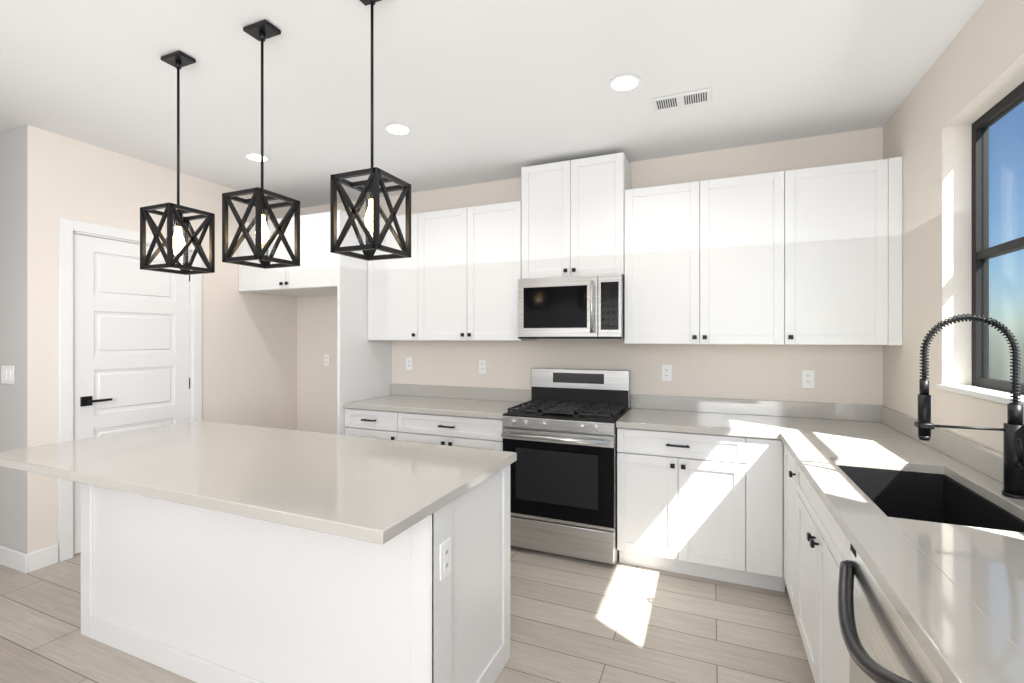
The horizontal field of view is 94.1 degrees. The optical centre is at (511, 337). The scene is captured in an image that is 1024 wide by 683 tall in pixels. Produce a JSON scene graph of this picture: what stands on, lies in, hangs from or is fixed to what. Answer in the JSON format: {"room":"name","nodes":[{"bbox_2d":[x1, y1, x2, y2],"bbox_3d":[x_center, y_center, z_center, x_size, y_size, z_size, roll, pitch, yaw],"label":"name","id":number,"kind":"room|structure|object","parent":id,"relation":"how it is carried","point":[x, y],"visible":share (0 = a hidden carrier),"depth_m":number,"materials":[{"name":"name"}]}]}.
{"room":"kitchen","nodes":[
{"label":"kitchen","id":0,"kind":"room"},
{"bbox_2d":[0,125,67,561],"bbox_3d":[-4.144,0.065,3.500,2.650,2.730,0.170,0,0,23],"label":"wall","id":1,"kind":"structure","parent":0,"point":[33,160],"depth_m":2.97,"materials":[{"name":"paint"}]},
{"bbox_2d":[1,365,14,383],"bbox_3d":[-3.160,0.230,2.988,0.152,0.115,0.008,0,0,23],"label":"light switch","id":2,"kind":"object","parent":1,"relation":"attached to","point":[7,374],"visible":0.98,"depth_m":2.98,"materials":[{"name":"white plastic"}]},
{"bbox_2d":[0,545,31,573],"bbox_3d":[-4.159,1.373,3.406,2.634,0.115,0.020,0,0,23],"label":"baseboard","id":3,"kind":"structure","parent":1,"relation":"attached to","point":[25,562],"depth_m":2.94,"materials":[{"name":"white wood"}]},
{"bbox_2d":[68,138,295,429],"bbox_3d":[-2.589,0.065,3.975,0.150,2.730,1.810,0,0,23],"label":"wall","id":4,"kind":"structure","parent":0,"point":[262,360],"depth_m":4.04,"materials":[{"name":"paint"}]},
{"bbox_2d":[59,217,201,561],"bbox_3d":[-2.781,0.330,3.497,0.166,2.200,0.920,0,0,23],"label":"door frame","id":5,"kind":"structure","parent":4,"relation":"attached to","point":[69,229],"depth_m":3.10,"materials":[{"name":"white wood"}]},
{"bbox_2d":[74,234,189,554],"bbox_3d":[-2.716,0.368,3.477,0.091,2.107,0.762,0,0,23],"label":"door","id":6,"kind":"structure","parent":4,"relation":"in","point":[131,345],"depth_m":3.41,"materials":[{"name":"white wood"}]},
{"bbox_2d":[0,546,814,682],"bbox_3d":[-2.726,1.460,0.649,7.770,0.060,8.390,0,0,23],"label":"floor","id":7,"kind":"structure","parent":0,"point":[575,620],"depth_m":2.33,"materials":[{"name":"beige wood"}]},
{"bbox_2d":[81,465,509,682],"bbox_3d":[-1.041,0.993,2.219,1.987,0.876,0.652,0,0,23],"label":"kitchen island","id":8,"kind":"object","parent":7,"relation":"on","point":[213,552],"depth_m":1.86,"materials":[{"name":"white wood"}]},
{"bbox_2d":[0,421,515,544],"bbox_3d":[-1.157,0.534,2.128,2.160,0.038,0.950,0,0,23],"label":"island countertop","id":9,"kind":"structure","parent":8,"relation":"on","point":[372,491],"depth_m":1.85,"materials":[{"name":"white stone"}]},
{"bbox_2d":[337,210,390,434],"bbox_3d":[-1.238,0.210,4.055,0.026,2.440,0.655,0,0,23],"label":"end panel","id":10,"kind":"object","parent":7,"relation":"on","point":[363,367],"visible":0.35,"depth_m":3.91,"materials":[{"name":"white wood"}]},
{"bbox_2d":[345,408,404,440],"bbox_3d":[-0.954,0.993,3.961,0.567,0.876,0.607,0,0,23],"label":"base cabinet","id":11,"kind":"object","parent":7,"relation":"on","point":[389,425],"depth_m":3.67,"materials":[{"name":"white wood"}]},
{"bbox_2d":[405,412,503,450],"bbox_3d":[-0.370,0.993,3.716,0.927,0.876,0.607,0,0,23],"label":"base cabinet","id":12,"kind":"object","parent":7,"relation":"on","point":[470,432],"depth_m":3.40,"materials":[{"name":"white wood"}]},
{"bbox_2d":[343,384,530,418],"bbox_3d":[-0.582,0.485,3.795,1.380,0.136,0.625,0,0,23],"label":"countertop","id":13,"kind":"structure","parent":12,"relation":"on","point":[478,402],"depth_m":3.85,"materials":[{"name":"grey stone"}]},
{"bbox_2d":[501,368,630,564],"bbox_3d":[0.393,0.833,3.341,0.754,1.195,0.702,0,0,23],"label":"range","id":14,"kind":"object","parent":7,"relation":"on","point":[559,433],"visible":0.98,"depth_m":3.09,"materials":[{"name":"silver metal"}]},
{"bbox_2d":[617,428,784,591],"bbox_3d":[1.187,0.993,3.045,0.924,0.875,0.641,0,0,23],"label":"base cabinet","id":15,"kind":"object","parent":7,"relation":"on","point":[709,506],"visible":0.98,"depth_m":2.78,"materials":[{"name":"white wood"}]},
{"bbox_2d":[616,394,774,438],"bbox_3d":[1.169,0.485,3.063,0.882,0.136,0.622,0,0,23],"label":"countertop","id":16,"kind":"structure","parent":15,"relation":"on","point":[701,415],"depth_m":3.13,"materials":[{"name":"grey stone"}]},
{"bbox_2d":[783,444,939,671],"bbox_3d":[1.673,0.993,2.271,0.606,0.876,0.516,0,0,23],"label":"base cabinet","id":17,"kind":"object","parent":7,"relation":"on","point":[815,546],"depth_m":1.88,"materials":[{"name":"white wood"}]},
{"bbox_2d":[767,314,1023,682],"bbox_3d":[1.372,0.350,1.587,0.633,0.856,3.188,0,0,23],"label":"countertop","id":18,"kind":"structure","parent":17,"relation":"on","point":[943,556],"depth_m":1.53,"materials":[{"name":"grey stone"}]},
{"bbox_2d":[914,314,1023,499],"bbox_3d":[1.521,0.216,1.572,0.288,0.597,0.107,0,0,23],"label":"faucet","id":19,"kind":"object","parent":18,"relation":"on","point":[1013,430],"depth_m":1.55,"materials":[{"name":"black metal"}]},
{"bbox_2d":[838,541,944,682],"bbox_3d":[1.068,0.995,0.975,0.650,0.871,0.597,0,0,23],"label":"dishwasher","id":20,"kind":"object","parent":7,"relation":"on","point":[881,643],"visible":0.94,"depth_m":1.10,"materials":[{"name":"silver metal"}]},
{"bbox_2d":[0,0,984,207],"bbox_3d":[-2.726,-1.340,0.649,7.770,0.080,8.390,0,0,23],"label":"ceiling","id":21,"kind":"structure","parent":0,"point":[468,92],"depth_m":2.39,"materials":[{"name":"white paint"}]},
{"bbox_2d":[140,50,214,274],"bbox_3d":[-1.546,-0.804,2.210,0.206,0.988,0.206,0,0,23],"label":"pendant light","id":22,"kind":"object","parent":21,"relation":"hanging from","point":[177,241],"visible":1,"depth_m":2.19,"materials":[{"name":"black metal"}]},
{"bbox_2d":[244,153,269,161],"bbox_3d":[-1.829,-1.295,3.423,0.164,0.006,0.164,0,0,23],"label":"recessed light","id":23,"kind":"object","parent":21,"relation":"in","point":[254,156],"visible":0.92,"depth_m":3.41,"materials":[{"name":"white"}]},
{"bbox_2d":[222,19,299,268],"bbox_3d":[-1.048,-0.804,2.001,0.206,0.988,0.206,0,0,23],"label":"pendant light","id":24,"kind":"object","parent":21,"relation":"hanging from","point":[262,30],"visible":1,"depth_m":1.98,"materials":[{"name":"black metal"}]},
{"bbox_2d":[330,0,410,260],"bbox_3d":[-0.522,-0.804,1.780,0.206,0.988,0.206,0,0,23],"label":"pendant light","id":25,"kind":"object","parent":21,"relation":"hanging from","point":[371,190],"visible":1,"depth_m":1.75,"materials":[{"name":"black metal"}]},
{"bbox_2d":[384,123,410,134],"bbox_3d":[-0.709,-1.295,2.965,0.164,0.006,0.164,0,0,23],"label":"recessed light","id":26,"kind":"object","parent":21,"relation":"in","point":[397,129],"visible":1,"depth_m":2.96,"materials":[{"name":"white"}]},
{"bbox_2d":[608,74,640,91],"bbox_3d":[0.573,-1.295,2.427,0.164,0.006,0.164,0,0,23],"label":"recessed light","id":27,"kind":"object","parent":21,"relation":"in","point":[624,82],"visible":1,"depth_m":2.42,"materials":[{"name":"white"}]},
{"bbox_2d":[652,88,711,111],"bbox_3d":[0.927,-1.294,2.599,0.300,0.008,0.150,0,0,23],"label":"ceiling vent","id":28,"kind":"object","parent":21,"relation":"in","point":[683,99],"visible":1,"depth_m":2.59,"materials":[{"name":"white metal"}]},
{"bbox_2d":[296,127,879,433],"bbox_3d":[0.020,0.065,3.966,4.970,2.730,0.150,0,0,23],"label":"wall","id":29,"kind":"structure","parent":0,"point":[843,374],"depth_m":3.47,"materials":[{"name":"paint"}]},
{"bbox_2d":[239,212,336,296],"bbox_3d":[-1.773,-0.710,4.272,1.123,0.600,0.668,0,0,23],"label":"upper cabinet","id":30,"kind":"object","parent":29,"relation":"attached to","point":[314,273],"visible":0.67,"depth_m":3.96,"materials":[{"name":"white wood"}]},
{"bbox_2d":[324,354,329,365],"bbox_3d":[-1.805,0.215,4.644,0.070,0.115,0.007,0,0,23],"label":"electrical outlet","id":31,"kind":"object","parent":29,"relation":"attached to","point":[326,359],"visible":1,"depth_m":4.64,"materials":[{"name":"white plastic"}]},
{"bbox_2d":[368,212,423,339],"bbox_3d":[-0.904,-0.495,4.089,0.561,1.030,0.332,0,0,23],"label":"upper cabinet","id":32,"kind":"object","parent":29,"relation":"attached to","point":[395,286],"depth_m":3.93,"materials":[{"name":"white wood"}]},
{"bbox_2d":[406,357,412,369],"bbox_3d":[-0.919,0.230,4.272,0.070,0.115,0.007,0,0,23],"label":"electrical outlet","id":33,"kind":"object","parent":29,"relation":"attached to","point":[409,363],"visible":1,"depth_m":4.27,"materials":[{"name":"white plastic"}]},
{"bbox_2d":[424,201,535,340],"bbox_3d":[-0.310,-0.495,3.841,0.952,1.030,0.332,0,0,23],"label":"upper cabinet","id":34,"kind":"object","parent":29,"relation":"attached to","point":[456,276],"depth_m":3.66,"materials":[{"name":"white wood"}]},
{"bbox_2d":[479,360,485,373],"bbox_3d":[-0.246,0.240,3.990,0.070,0.115,0.007,0,0,23],"label":"electrical outlet","id":35,"kind":"object","parent":29,"relation":"attached to","point":[482,366],"visible":1,"depth_m":3.99,"materials":[{"name":"white plastic"}]},
{"bbox_2d":[521,152,630,278],"bbox_3d":[0.475,-0.842,3.512,0.744,0.827,0.333,0,0,23],"label":"upper cabinet","id":36,"kind":"object","parent":29,"relation":"attached to","point":[572,217],"visible":0.85,"depth_m":3.33,"materials":[{"name":"white wood"}]},
{"bbox_2d":[518,274,624,338],"bbox_3d":[0.451,-0.209,3.454,0.738,0.429,0.456,0,0,23],"label":"microwave","id":37,"kind":"object","parent":36,"relation":"attached to","point":[583,307],"visible":1,"depth_m":3.27,"materials":[{"name":"silver metal"}]},
{"bbox_2d":[662,365,671,380],"bbox_3d":[1.109,0.250,3.422,0.070,0.115,0.007,0,0,23],"label":"electrical outlet","id":38,"kind":"object","parent":29,"relation":"attached to","point":[666,372],"visible":1,"depth_m":3.42,"materials":[{"name":"white plastic"}]},
{"bbox_2d":[625,170,796,344],"bbox_3d":[1.283,-0.480,3.173,1.001,1.040,0.332,0,0,23],"label":"upper cabinet","id":39,"kind":"object","parent":29,"relation":"attached to","point":[714,261],"depth_m":3.00,"materials":[{"name":"white wood"}]},
{"bbox_2d":[802,370,813,387],"bbox_3d":[1.915,0.265,3.084,0.070,0.115,0.007,0,0,23],"label":"electrical outlet","id":40,"kind":"object","parent":29,"relation":"attached to","point":[807,378],"visible":1,"depth_m":3.08,"materials":[{"name":"white plastic"}]},
{"bbox_2d":[797,157,901,344],"bbox_3d":[1.928,-0.480,2.902,0.624,1.040,0.332,0,0,23],"label":"upper cabinet","id":41,"kind":"object","parent":29,"relation":"attached to","point":[809,256],"depth_m":2.73,"materials":[{"name":"white wood"}]},
{"bbox_2d":[880,0,1023,452],"bbox_3d":[0.788,0.065,-0.824,0.150,2.730,8.390,0,0,23],"label":"wall","id":42,"kind":"structure","parent":0,"point":[931,130],"depth_m":2.17,"materials":[{"name":"paint"}]},
{"bbox_2d":[936,384,1023,407],"bbox_3d":[1.732,0.223,1.508,0.113,0.024,1.480,0,0,23],"label":"window sill","id":43,"kind":"structure","parent":42,"relation":"attached to","point":[999,396],"depth_m":1.88,"materials":[{"name":"white"}]},
{"bbox_2d":[972,82,1023,394],"bbox_3d":[1.806,-0.372,1.476,0.044,1.171,1.416,0,0,23],"label":"window","id":44,"kind":"structure","parent":42,"relation":"in","point":[983,253],"depth_m":2.09,"materials":[{"name":"black"}]}
]}

